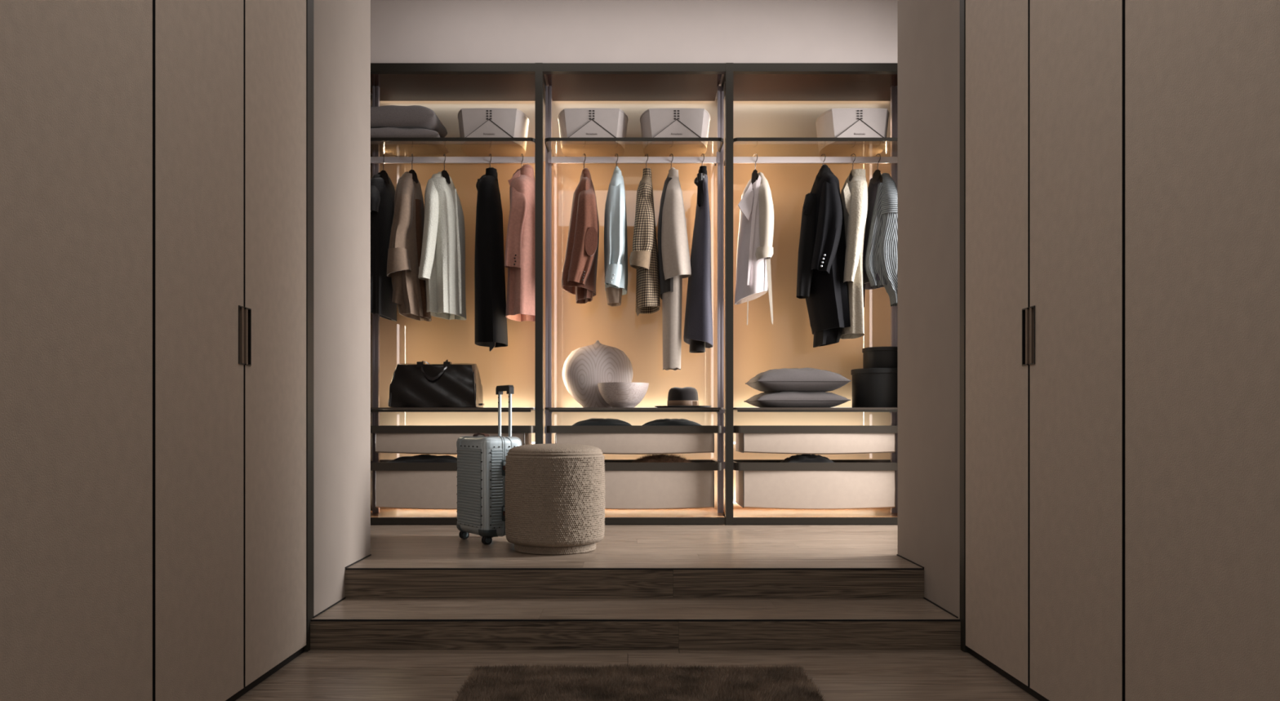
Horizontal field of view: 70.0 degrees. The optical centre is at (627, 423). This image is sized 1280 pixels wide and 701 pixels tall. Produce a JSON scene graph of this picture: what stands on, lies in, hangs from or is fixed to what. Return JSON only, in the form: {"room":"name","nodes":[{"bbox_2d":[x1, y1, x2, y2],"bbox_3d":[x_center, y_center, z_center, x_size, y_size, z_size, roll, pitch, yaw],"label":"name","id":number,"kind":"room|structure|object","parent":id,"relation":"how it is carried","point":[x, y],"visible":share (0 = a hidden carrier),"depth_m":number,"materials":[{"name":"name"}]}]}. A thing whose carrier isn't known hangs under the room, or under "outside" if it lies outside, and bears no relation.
{"room":"walk-in closet","nodes":[
{"label":"walk-in closet","id":0,"kind":"room"},
{"bbox_2d":[313,0,370,616],"bbox_3d":[-2.273,-0.915,4.030,2.053,3.630,0.800,0,0,0],"label":"wall","id":1,"kind":"structure","parent":0,"point":[341,28],"depth_m":3.96,"materials":[{"name":"grey paint"}]},
{"bbox_2d":[312,597,346,618],"bbox_3d":[-1.245,0.769,3.825,0.004,0.005,0.414,0,0,0],"label":"trim","id":2,"kind":"structure","parent":1,"relation":"attached to","point":[337,602],"depth_m":3.80,"materials":[{"name":"black"}]},
{"bbox_2d":[345,554,371,568],"bbox_3d":[-1.245,0.637,4.231,0.004,0.005,0.398,0,0,0],"label":"trim","id":3,"kind":"structure","parent":1,"relation":"attached to","point":[370,554],"depth_m":4.21,"materials":[{"name":"black"}]},
{"bbox_2d":[370,0,897,98],"bbox_3d":[0.000,-2.498,6.185,6.600,0.464,0.870,0,0,0],"label":"wall","id":4,"kind":"structure","parent":0,"point":[402,31],"depth_m":5.75,"materials":[{"name":"paint"}]},
{"bbox_2d":[345,515,924,598],"bbox_3d":[0.000,0.765,5.315,6.600,0.250,2.570,0,0,0],"label":"floor","id":5,"kind":"structure","parent":0,"point":[405,561],"depth_m":4.15,"materials":[{"name":"brown wood"}]},
{"bbox_2d":[370,459,457,509],"bbox_3d":[-1.149,0.400,6.040,1.172,0.300,0.481,0,0,0],"label":"drawer","id":6,"kind":"object","parent":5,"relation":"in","point":[407,486],"visible":0.36,"depth_m":5.80,"materials":[{"name":"beige wood"}]},
{"bbox_2d":[370,425,535,454],"bbox_3d":[-1.149,0.107,6.040,1.172,0.182,0.481,0,0,0],"label":"drawer","id":7,"kind":"object","parent":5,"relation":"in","point":[399,439],"visible":0.62,"depth_m":5.80,"materials":[{"name":"beige wood"}]},
{"bbox_2d":[370,407,535,413],"bbox_3d":[-1.156,-0.083,6.087,1.182,0.034,0.579,0,0,0],"label":"shelf","id":8,"kind":"object","parent":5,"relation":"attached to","point":[373,410],"visible":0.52,"depth_m":5.80,"materials":[{"name":"grey"}]},
{"bbox_2d":[387,360,484,407],"bbox_3d":[-1.256,-0.262,6.020,0.610,0.324,0.305,0,0,0],"label":"holdall","id":9,"kind":"object","parent":8,"relation":"on","point":[420,384],"visible":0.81,"depth_m":5.89,"materials":[{"name":"black leather"}]},
{"bbox_2d":[370,137,535,156],"bbox_3d":[-1.167,-1.800,6.070,1.161,0.021,0.560,0,0,0],"label":"glass shelf","id":10,"kind":"object","parent":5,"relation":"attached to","point":[372,139],"visible":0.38,"depth_m":5.79,"materials":[{"name":"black glass"}]},
{"bbox_2d":[370,127,448,155],"bbox_3d":[-1.492,-1.862,6.020,0.572,0.100,0.417,0,0,0],"label":"cushion","id":11,"kind":"object","parent":10,"relation":"on","point":[387,148],"visible":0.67,"depth_m":5.93,"materials":[{"name":"grey fabric"}]},
{"bbox_2d":[370,105,447,137],"bbox_3d":[-1.508,-1.975,6.000,0.581,0.149,0.397,0,0,0],"label":"cushion","id":12,"kind":"object","parent":11,"relation":"on","point":[385,116],"visible":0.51,"depth_m":5.82,"materials":[{"name":"grey fabric"}]},
{"bbox_2d":[370,151,535,163],"bbox_3d":[-1.167,-1.753,6.030,1.153,0.072,0.018,0,0,0],"label":"rail","id":13,"kind":"object","parent":10,"relation":"attached to","point":[373,159],"visible":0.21,"depth_m":6.02,"materials":[{"name":"white metal"}]},
{"bbox_2d":[379,153,389,184],"bbox_3d":[-1.583,-1.644,6.030,0.093,0.270,0.300,0,0,0],"label":"clothes hanger","id":14,"kind":"object","parent":13,"relation":"hanging from","point":[384,174],"visible":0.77,"depth_m":5.94,"materials":[{"name":"black"}]},
{"bbox_2d":[370,172,396,321],"bbox_3d":[-1.614,-1.164,6.015,0.157,0.961,0.476,0,0,0],"label":"coat","id":15,"kind":"object","parent":14,"relation":"hanging from","point":[382,193],"visible":0.77,"depth_m":5.85,"materials":[{"name":"grey fabric"}]},
{"bbox_2d":[408,153,418,183],"bbox_3d":[-1.396,-1.646,6.030,0.089,0.266,0.300,0,0,0],"label":"clothes hanger","id":16,"kind":"object","parent":13,"relation":"hanging from","point":[415,178],"visible":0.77,"depth_m":5.94,"materials":[{"name":"black plastic"}]},
{"bbox_2d":[386,171,431,321],"bbox_3d":[-1.414,-1.167,6.002,0.255,0.962,0.496,0,0,0],"label":"coat","id":17,"kind":"object","parent":16,"relation":"hanging from","point":[405,247],"visible":0.9,"depth_m":5.84,"materials":[{"name":"beige fabric"}]},
{"bbox_2d":[441,153,450,183],"bbox_3d":[-1.185,-1.644,6.030,0.084,0.270,0.300,0,0,0],"label":"clothes hanger","id":18,"kind":"object","parent":13,"relation":"hanging from","point":[444,173],"visible":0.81,"depth_m":5.94,"materials":[{"name":"black"}]},
{"bbox_2d":[417,171,466,319],"bbox_3d":[-1.197,-1.172,6.022,0.277,0.953,0.496,0,0,0],"label":"coat","id":19,"kind":"object","parent":18,"relation":"hanging from","point":[442,260],"visible":0.98,"depth_m":5.84,"materials":[{"name":"beige fabric"}]},
{"bbox_3d":[-0.700,-1.652,6.030,0.034,0.253,0.300,0,0,0],"label":"clothes hanger","id":20,"kind":"object","parent":13,"relation":"hanging from","visible":0},
{"bbox_2d":[504,164,535,321],"bbox_3d":[-0.685,-1.201,6.014,0.230,1.011,0.471,0,0,0],"label":"coat","id":21,"kind":"object","parent":20,"relation":"hanging from","point":[520,249],"visible":0.91,"depth_m":5.84,"materials":[{"name":"pink fabric"}]},
{"bbox_3d":[-0.908,-1.646,6.030,0.034,0.265,0.300,0,0,0],"label":"clothes hanger","id":22,"kind":"object","parent":13,"relation":"hanging from","visible":0},
{"bbox_2d":[474,167,507,351],"bbox_3d":[-0.899,-1.073,6.037,0.206,1.227,0.431,0,0,0],"label":"dress","id":23,"kind":"object","parent":22,"relation":"hanging from","point":[491,320],"visible":1,"depth_m":5.85,"materials":[{"name":"black fabric"}]},
{"bbox_2d":[457,107,528,156],"bbox_3d":[-0.890,-1.917,6.065,0.466,0.212,0.410,0,0,0],"label":"storage box","id":24,"kind":"object","parent":10,"relation":"on","point":[476,122],"visible":0.98,"depth_m":5.87,"materials":[{"name":"white cardboard"}]},
{"bbox_2d":[456,385,521,545],"bbox_3d":[-0.754,0.216,4.975,0.242,0.848,0.394,0,0,-35],"label":"suitcase","id":25,"kind":"object","parent":5,"relation":"on","point":[481,460],"visible":0.84,"depth_m":4.82,"materials":[{"name":"silver metal"}]},
{"bbox_2d":[504,444,605,555],"bbox_3d":[-0.368,0.372,4.635,0.510,0.536,0.510,0,0,15],"label":"pouf","id":26,"kind":"object","parent":5,"relation":"on","point":[555,495],"visible":1,"depth_m":4.43,"materials":[{"name":"beige fabric"}]},
{"bbox_2d":[544,137,723,165],"bbox_3d":[0.040,-1.800,6.070,1.140,0.021,0.560,0,0,0],"label":"glass shelf","id":27,"kind":"object","parent":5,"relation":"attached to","point":[549,139],"visible":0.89,"depth_m":5.79,"materials":[{"name":"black glass"}]},
{"bbox_2d":[557,107,627,156],"bbox_3d":[-0.231,-1.917,6.065,0.466,0.212,0.410,0,0,0],"label":"storage box","id":28,"kind":"object","parent":27,"relation":"on","point":[579,122],"visible":1,"depth_m":5.87,"materials":[{"name":"grey leather"}]},
{"bbox_2d":[640,107,710,156],"bbox_3d":[0.313,-1.917,6.065,0.466,0.212,0.410,0,0,0],"label":"storage box","id":29,"kind":"object","parent":27,"relation":"on","point":[664,122],"visible":1,"depth_m":5.87,"materials":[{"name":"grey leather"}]},
{"bbox_2d":[547,151,719,163],"bbox_3d":[0.040,-1.753,6.030,1.132,0.072,0.018,0,0,0],"label":"rail","id":30,"kind":"object","parent":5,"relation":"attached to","point":[551,159],"visible":1,"depth_m":6.02,"materials":[{"name":"white metal"}]},
{"bbox_3d":[-0.289,-1.644,6.030,0.034,0.269,0.300,0,0,0],"label":"clothes hanger","id":31,"kind":"object","parent":30,"relation":"hanging from","visible":0},
{"bbox_2d":[561,168,599,303],"bbox_3d":[-0.311,-1.238,6.004,0.261,0.889,0.480,0,0,0],"label":"jacket","id":32,"kind":"object","parent":31,"relation":"hanging from","point":[579,277],"visible":1,"depth_m":5.81,"materials":[{"name":"brown fabric"}]},
{"bbox_3d":[-0.076,-1.650,6.030,0.034,0.257,0.300,0,0,0],"label":"clothes hanger","id":33,"kind":"object","parent":30,"relation":"hanging from","visible":0},
{"bbox_2d":[604,165,627,306],"bbox_3d":[-0.078,-1.236,5.999,0.167,0.917,0.469,0,0,0],"label":"shirt","id":34,"kind":"object","parent":33,"relation":"hanging from","point":[615,243],"visible":1,"depth_m":5.81,"materials":[{"name":"blue fabric"}]},
{"bbox_2d":[370,62,897,525],"bbox_3d":[0.043,-0.812,6.067,3.684,2.902,0.665,0,0,0],"label":"wardrobe","id":35,"kind":"object","parent":5,"relation":"on","point":[762,100],"visible":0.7,"depth_m":6.38,"materials":[{"name":"brown metal"}]},
{"bbox_2d":[370,459,457,471],"bbox_3d":[-1.167,0.275,6.040,1.137,0.050,0.480,0,0,0],"label":"tray","id":36,"kind":"object","parent":35,"relation":"attached to","point":[382,465],"depth_m":5.80,"materials":[{"name":"brown metal"}]},
{"bbox_2d":[386,454,457,462],"bbox_3d":[-1.312,0.247,6.000,0.540,0.088,0.340,0,0,0],"label":"folded garment","id":37,"kind":"object","parent":36,"relation":"on","point":[421,458],"visible":0.47,"depth_m":5.89,"materials":[{"name":"black fabric"}]},
{"bbox_2d":[370,425,535,433],"bbox_3d":[-1.167,0.039,6.040,1.137,0.046,0.480,0,0,0],"label":"tray","id":38,"kind":"object","parent":35,"relation":"attached to","point":[381,428],"depth_m":5.80,"materials":[{"name":"brown metal"}]},
{"bbox_2d":[546,425,721,433],"bbox_3d":[0.040,0.039,6.040,1.116,0.046,0.480,0,0,0],"label":"tray","id":39,"kind":"object","parent":35,"relation":"attached to","point":[553,428],"depth_m":5.80,"materials":[{"name":"brown metal"}]},
{"bbox_2d":[571,418,631,426],"bbox_3d":[-0.168,0.010,6.020,0.410,0.086,0.340,0,0,0],"label":"folded garment","id":40,"kind":"object","parent":39,"relation":"on","point":[591,422],"visible":0.51,"depth_m":5.89,"materials":[{"name":"black fabric"}]},
{"bbox_2d":[604,459,721,471],"bbox_3d":[0.040,0.275,6.040,1.116,0.050,0.480,0,0,0],"label":"tray","id":41,"kind":"object","parent":35,"relation":"attached to","point":[610,464],"depth_m":5.80,"materials":[{"name":"brown metal"}]},
{"bbox_2d":[604,459,724,509],"bbox_3d":[0.044,0.400,6.040,1.195,0.300,0.481,0,0,0],"label":"drawer","id":42,"kind":"object","parent":35,"relation":"in","point":[628,485],"visible":0.56,"depth_m":5.80,"materials":[{"name":"beige wood"}]},
{"bbox_2d":[724,407,897,413],"bbox_3d":[1.239,-0.083,6.087,1.190,0.034,0.579,0,0,0],"label":"shelf","id":43,"kind":"object","parent":35,"relation":"attached to","point":[891,410],"visible":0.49,"depth_m":5.80,"materials":[{"name":"grey"}]},
{"bbox_2d":[743,391,850,407],"bbox_3d":[1.109,-0.161,6.040,0.604,0.121,0.426,0,0,-5],"label":"cushion","id":44,"kind":"object","parent":43,"relation":"on","point":[784,398],"visible":0.86,"depth_m":5.86,"materials":[{"name":"grey fabric"}]},
{"bbox_2d":[745,368,851,392],"bbox_3d":[1.113,-0.286,6.030,0.604,0.156,0.426,0,0,-3],"label":"cushion","id":45,"kind":"object","parent":44,"relation":"on","point":[800,380],"visible":0.94,"depth_m":5.85,"materials":[{"name":"grey fabric"}]},
{"bbox_2d":[850,368,897,407],"bbox_3d":[1.662,-0.228,6.050,0.360,0.256,0.360,0,0,0],"label":"round box","id":46,"kind":"object","parent":43,"relation":"on","point":[871,387],"visible":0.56,"depth_m":5.89,"materials":[{"name":"black leather"}]},
{"bbox_2d":[862,346,897,368],"bbox_3d":[1.696,-0.427,6.060,0.276,0.142,0.276,0,0,0],"label":"round box","id":47,"kind":"object","parent":46,"relation":"on","point":[873,357],"visible":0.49,"depth_m":5.94,"materials":[{"name":"black paper"}]},
{"bbox_2d":[724,137,897,165],"bbox_3d":[1.250,-1.800,6.070,1.168,0.021,0.560,0,0,0],"label":"glass shelf","id":48,"kind":"object","parent":35,"relation":"attached to","point":[739,139],"visible":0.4,"depth_m":5.79,"materials":[{"name":"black glass"}]},
{"bbox_2d":[733,156,897,163],"bbox_3d":[1.250,-1.753,6.030,1.160,0.072,0.018,0,0,0],"label":"rail","id":49,"kind":"object","parent":48,"relation":"attached to","point":[735,159],"visible":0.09,"depth_m":6.02,"materials":[{"name":"white metal"}]},
{"bbox_2d":[751,153,758,189],"bbox_3d":[0.820,-1.627,6.001,0.074,0.304,0.358,0,0,0],"label":"clothes hanger","id":50,"kind":"object","parent":49,"relation":"hanging from","point":[754,175],"visible":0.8,"depth_m":5.94,"materials":[{"name":"black"}]},
{"bbox_2d":[734,172,773,324],"bbox_3d":[0.818,-1.140,5.998,0.229,1.018,0.480,0,0,0],"label":"coat","id":51,"kind":"object","parent":50,"relation":"hanging from","point":[756,226],"visible":0.98,"depth_m":5.83,"materials":[{"name":"white fabric"}]},
{"bbox_2d":[848,153,855,181],"bbox_3d":[1.465,-1.646,6.030,0.070,0.266,0.300,0,0,0],"label":"clothes hanger","id":52,"kind":"object","parent":49,"relation":"hanging from","point":[851,176],"visible":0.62,"depth_m":5.96,"materials":[{"name":"black plastic"}]},
{"bbox_2d":[840,168,867,339],"bbox_3d":[1.479,-1.112,6.000,0.169,1.083,0.479,0,0,7],"label":"coat","id":53,"kind":"object","parent":52,"relation":"hanging from","point":[854,193],"visible":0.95,"depth_m":5.83,"materials":[{"name":"white fabric"}]},
{"bbox_2d":[871,153,882,184],"bbox_3d":[1.617,-1.646,6.028,0.096,0.266,0.304,0,0,0],"label":"clothes hanger","id":54,"kind":"object","parent":49,"relation":"hanging from","point":[877,174],"visible":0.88,"depth_m":5.94,"materials":[{"name":"black wood"}]},
{"bbox_2d":[862,173,897,306],"bbox_3d":[1.648,-1.203,5.999,0.252,0.883,0.474,0,0,0],"label":"jacket","id":55,"kind":"object","parent":54,"relation":"hanging from","point":[880,254],"visible":0.81,"depth_m":5.82,"materials":[{"name":"grey fabric"}]},
{"bbox_2d":[815,107,888,156],"bbox_3d":[1.487,-1.917,6.065,0.466,0.212,0.410,0,0,0],"label":"storage box","id":56,"kind":"object","parent":48,"relation":"on","point":[846,122],"visible":1,"depth_m":5.87,"materials":[{"name":"grey cardboard"}]},
{"bbox_2d":[733,459,897,509],"bbox_3d":[1.232,0.400,6.040,1.180,0.300,0.481,0,0,0],"label":"drawer","id":57,"kind":"object","parent":35,"relation":"in","point":[842,484],"visible":0.84,"depth_m":5.80,"materials":[{"name":"beige wood"}]},
{"bbox_2d":[733,425,897,454],"bbox_3d":[1.232,0.107,6.040,1.180,0.182,0.481,0,0,0],"label":"drawer","id":58,"kind":"object","parent":35,"relation":"in","point":[767,439],"visible":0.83,"depth_m":5.80,"materials":[{"name":"beige wood"}]},
{"bbox_2d":[733,425,897,433],"bbox_3d":[1.250,0.039,6.040,1.144,0.046,0.480,0,0,0],"label":"tray","id":59,"kind":"object","parent":35,"relation":"attached to","point":[736,428],"depth_m":5.80,"materials":[{"name":"brown metal"}]},
{"bbox_2d":[733,459,897,471],"bbox_3d":[1.250,0.275,6.040,1.144,0.050,0.480,0,0,0],"label":"tray","id":60,"kind":"object","parent":35,"relation":"attached to","point":[738,464],"depth_m":5.80,"materials":[{"name":"brown metal"}]},
{"bbox_2d":[544,407,724,413],"bbox_3d":[0.044,-0.083,6.087,1.191,0.034,0.579,0,0,0],"label":"shelf","id":61,"kind":"object","parent":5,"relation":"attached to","point":[551,410],"visible":1,"depth_m":5.80,"materials":[{"name":"grey wood"}]},
{"bbox_2d":[562,340,632,407],"bbox_3d":[-0.201,-0.328,6.100,0.472,0.455,0.212,0,0,0],"label":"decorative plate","id":62,"kind":"object","parent":61,"relation":"on","point":[586,366],"visible":0.88,"depth_m":6.02,"materials":[{"name":"brown wood"}]},
{"bbox_2d":[597,382,648,407],"bbox_3d":[-0.030,-0.180,5.930,0.332,0.158,0.332,0,0,0],"label":"wooden bowl","id":63,"kind":"object","parent":61,"relation":"on","point":[615,394],"visible":0.98,"depth_m":5.82,"materials":[{"name":"grey wood"}]},
{"bbox_2d":[654,386,711,407],"bbox_3d":[0.362,-0.171,6.000,0.375,0.133,0.421,0,0,0],"label":"hat","id":64,"kind":"object","parent":61,"relation":"on","point":[687,397],"visible":0.95,"depth_m":5.89,"materials":[{"name":"black fabric"}]},
{"bbox_2d":[544,425,724,454],"bbox_3d":[0.044,0.107,6.040,1.195,0.182,0.481,0,0,0],"label":"drawer","id":65,"kind":"object","parent":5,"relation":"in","point":[633,439],"visible":0.84,"depth_m":5.80,"materials":[{"name":"beige wood"}]},
{"bbox_2d":[641,418,702,426],"bbox_3d":[0.288,0.011,6.020,0.410,0.083,0.340,0,0,0],"label":"cushion","id":66,"kind":"object","parent":65,"relation":"in","point":[666,422],"visible":0.43,"depth_m":5.89,"materials":[{"name":"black fabric"}]},
{"bbox_2d":[631,453,691,462],"bbox_3d":[0.226,0.233,5.990,0.444,0.115,0.299,0,0,0],"label":"folded garment","id":67,"kind":"object","parent":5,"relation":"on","point":[660,458],"visible":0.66,"depth_m":5.92,"materials":[{"name":"black fabric"}]},
{"bbox_2d":[779,454,834,462],"bbox_3d":[1.180,0.244,6.000,0.340,0.094,0.300,0,0,0],"label":"folded garment","id":68,"kind":"object","parent":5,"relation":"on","point":[798,458],"visible":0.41,"depth_m":5.91,"materials":[{"name":"black fabric"}]},
{"bbox_2d":[310,598,960,649],"bbox_3d":[0.030,0.836,3.859,2.594,0.128,0.542,0,0,0],"label":"step","id":69,"kind":"structure","parent":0,"point":[351,624],"depth_m":3.59,"materials":[{"name":"brown wood"}]},
{"bbox_2d":[235,649,1039,700],"bbox_3d":[0.000,0.930,0.850,4.200,0.080,6.100,0,0,0],"label":"floor","id":70,"kind":"structure","parent":0,"point":[314,675],"depth_m":3.30,"materials":[{"name":"brown wood"}]},
{"bbox_2d":[0,0,152,700],"bbox_3d":[-1.557,-0.760,1.353,0.620,3.300,2.104,0,0,0],"label":"tall cabinet","id":71,"kind":"object","parent":70,"relation":"on","point":[76,76],"visible":1,"depth_m":2.06,"materials":[{"name":"brown wood"}]},
{"bbox_2d":[152,0,313,700],"bbox_3d":[-1.556,-0.760,3.018,0.623,3.300,1.220,0,0,0],"label":"tall cabinet","id":72,"kind":"object","parent":70,"relation":"on","point":[233,80],"visible":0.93,"depth_m":2.89,"materials":[{"name":"brown wood"}]},
{"bbox_2d":[452,662,826,700],"bbox_3d":[0.036,0.868,2.406,1.202,0.042,1.744,0,0,0],"label":"rug","id":73,"kind":"object","parent":70,"relation":"on","point":[643,682],"visible":1,"depth_m":3.03,"materials":[{"name":"brown carpet"}]},
{"bbox_2d":[960,0,1124,700],"bbox_3d":[1.615,-0.760,3.005,0.623,3.300,1.186,0,0,0],"label":"tall cabinet","id":74,"kind":"object","parent":70,"relation":"on","point":[1042,82],"visible":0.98,"depth_m":2.90,"materials":[{"name":"brown"}]},
{"bbox_2d":[1124,0,1279,700],"bbox_3d":[1.617,-0.760,1.355,0.620,3.300,2.108,0,0,0],"label":"tall cabinet","id":75,"kind":"object","parent":70,"relation":"on","point":[1202,77],"visible":1,"depth_m":2.08,"materials":[{"name":"brown wood"}]},
{"bbox_2d":[897,0,959,619],"bbox_3d":[2.304,-0.915,4.015,1.993,3.630,0.830,0,0,0],"label":"wall","id":76,"kind":"structure","parent":0,"point":[929,30],"depth_m":3.98,"materials":[{"name":"grey paint"}]},
{"bbox_2d":[896,554,924,568],"bbox_3d":[1.305,0.637,4.231,0.004,0.005,0.398,0,0,0],"label":"trim","id":77,"kind":"structure","parent":76,"relation":"attached to","point":[896,554],"depth_m":4.20,"materials":[{"name":"black"}]},
{"bbox_2d":[923,597,958,618],"bbox_3d":[1.305,0.769,3.825,0.004,0.005,0.414,0,0,0],"label":"trim","id":78,"kind":"structure","parent":76,"relation":"attached to","point":[933,603],"depth_m":3.81,"materials":[{"name":"black"}]},
{"bbox_3d":[0.490,-1.650,6.030,0.034,0.257,0.300,0,0,0],"label":"clothes hanger","id":79,"kind":"object","parent":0,"visible":0},
{"bbox_2d":[683,165,712,353],"bbox_3d":[0.464,-1.083,6.027,0.202,1.222,0.421,0,0,0],"label":"coat","id":80,"kind":"object","parent":79,"relation":"hanging from","point":[698,323],"visible":1,"depth_m":5.85,"materials":[{"name":"fabric"}]},
{"bbox_2d":[693,173,705,186],"bbox_3d":[0.465,-1.583,5.914,0.072,0.090,0.092,0,0,0],"label":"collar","id":81,"kind":"object","parent":80,"relation":"attached to","point":[700,178],"depth_m":5.88,"materials":[{"name":"black fabric"}]},
{"bbox_3d":[1.286,-1.656,6.030,0.034,0.245,0.300,0,0,0],"label":"clothes hanger","id":82,"kind":"object","parent":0,"visible":0},
{"bbox_2d":[796,164,850,347],"bbox_3d":[1.278,-1.104,6.003,0.370,1.206,0.501,0,0,0],"label":"coat","id":83,"kind":"object","parent":82,"relation":"hanging from","point":[822,241],"visible":0.99,"depth_m":5.86,"materials":[{"name":"black fabric"}]},
{"bbox_3d":[0.285,-1.646,6.030,0.034,0.265,0.300,0,0,0],"label":"clothes hanger","id":84,"kind":"object","parent":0,"visible":0},
{"bbox_2d":[657,167,691,370],"bbox_3d":[0.294,-1.017,5.992,0.196,1.338,0.480,0,0,-7],"label":"coat","id":85,"kind":"object","parent":84,"relation":"hanging from","point":[673,255],"visible":1,"depth_m":5.84,"materials":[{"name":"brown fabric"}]},
{"bbox_3d":[0.121,-1.646,6.030,0.034,0.265,0.300,0,0,0],"label":"clothes hanger","id":86,"kind":"object","parent":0,"visible":0},
{"bbox_2d":[629,168,660,315],"bbox_3d":[0.128,-1.188,5.997,0.180,0.989,0.478,0,0,10],"label":"jacket","id":87,"kind":"object","parent":86,"relation":"hanging from","point":[644,255],"visible":1,"depth_m":5.83,"materials":[{"name":"beige fabric"}]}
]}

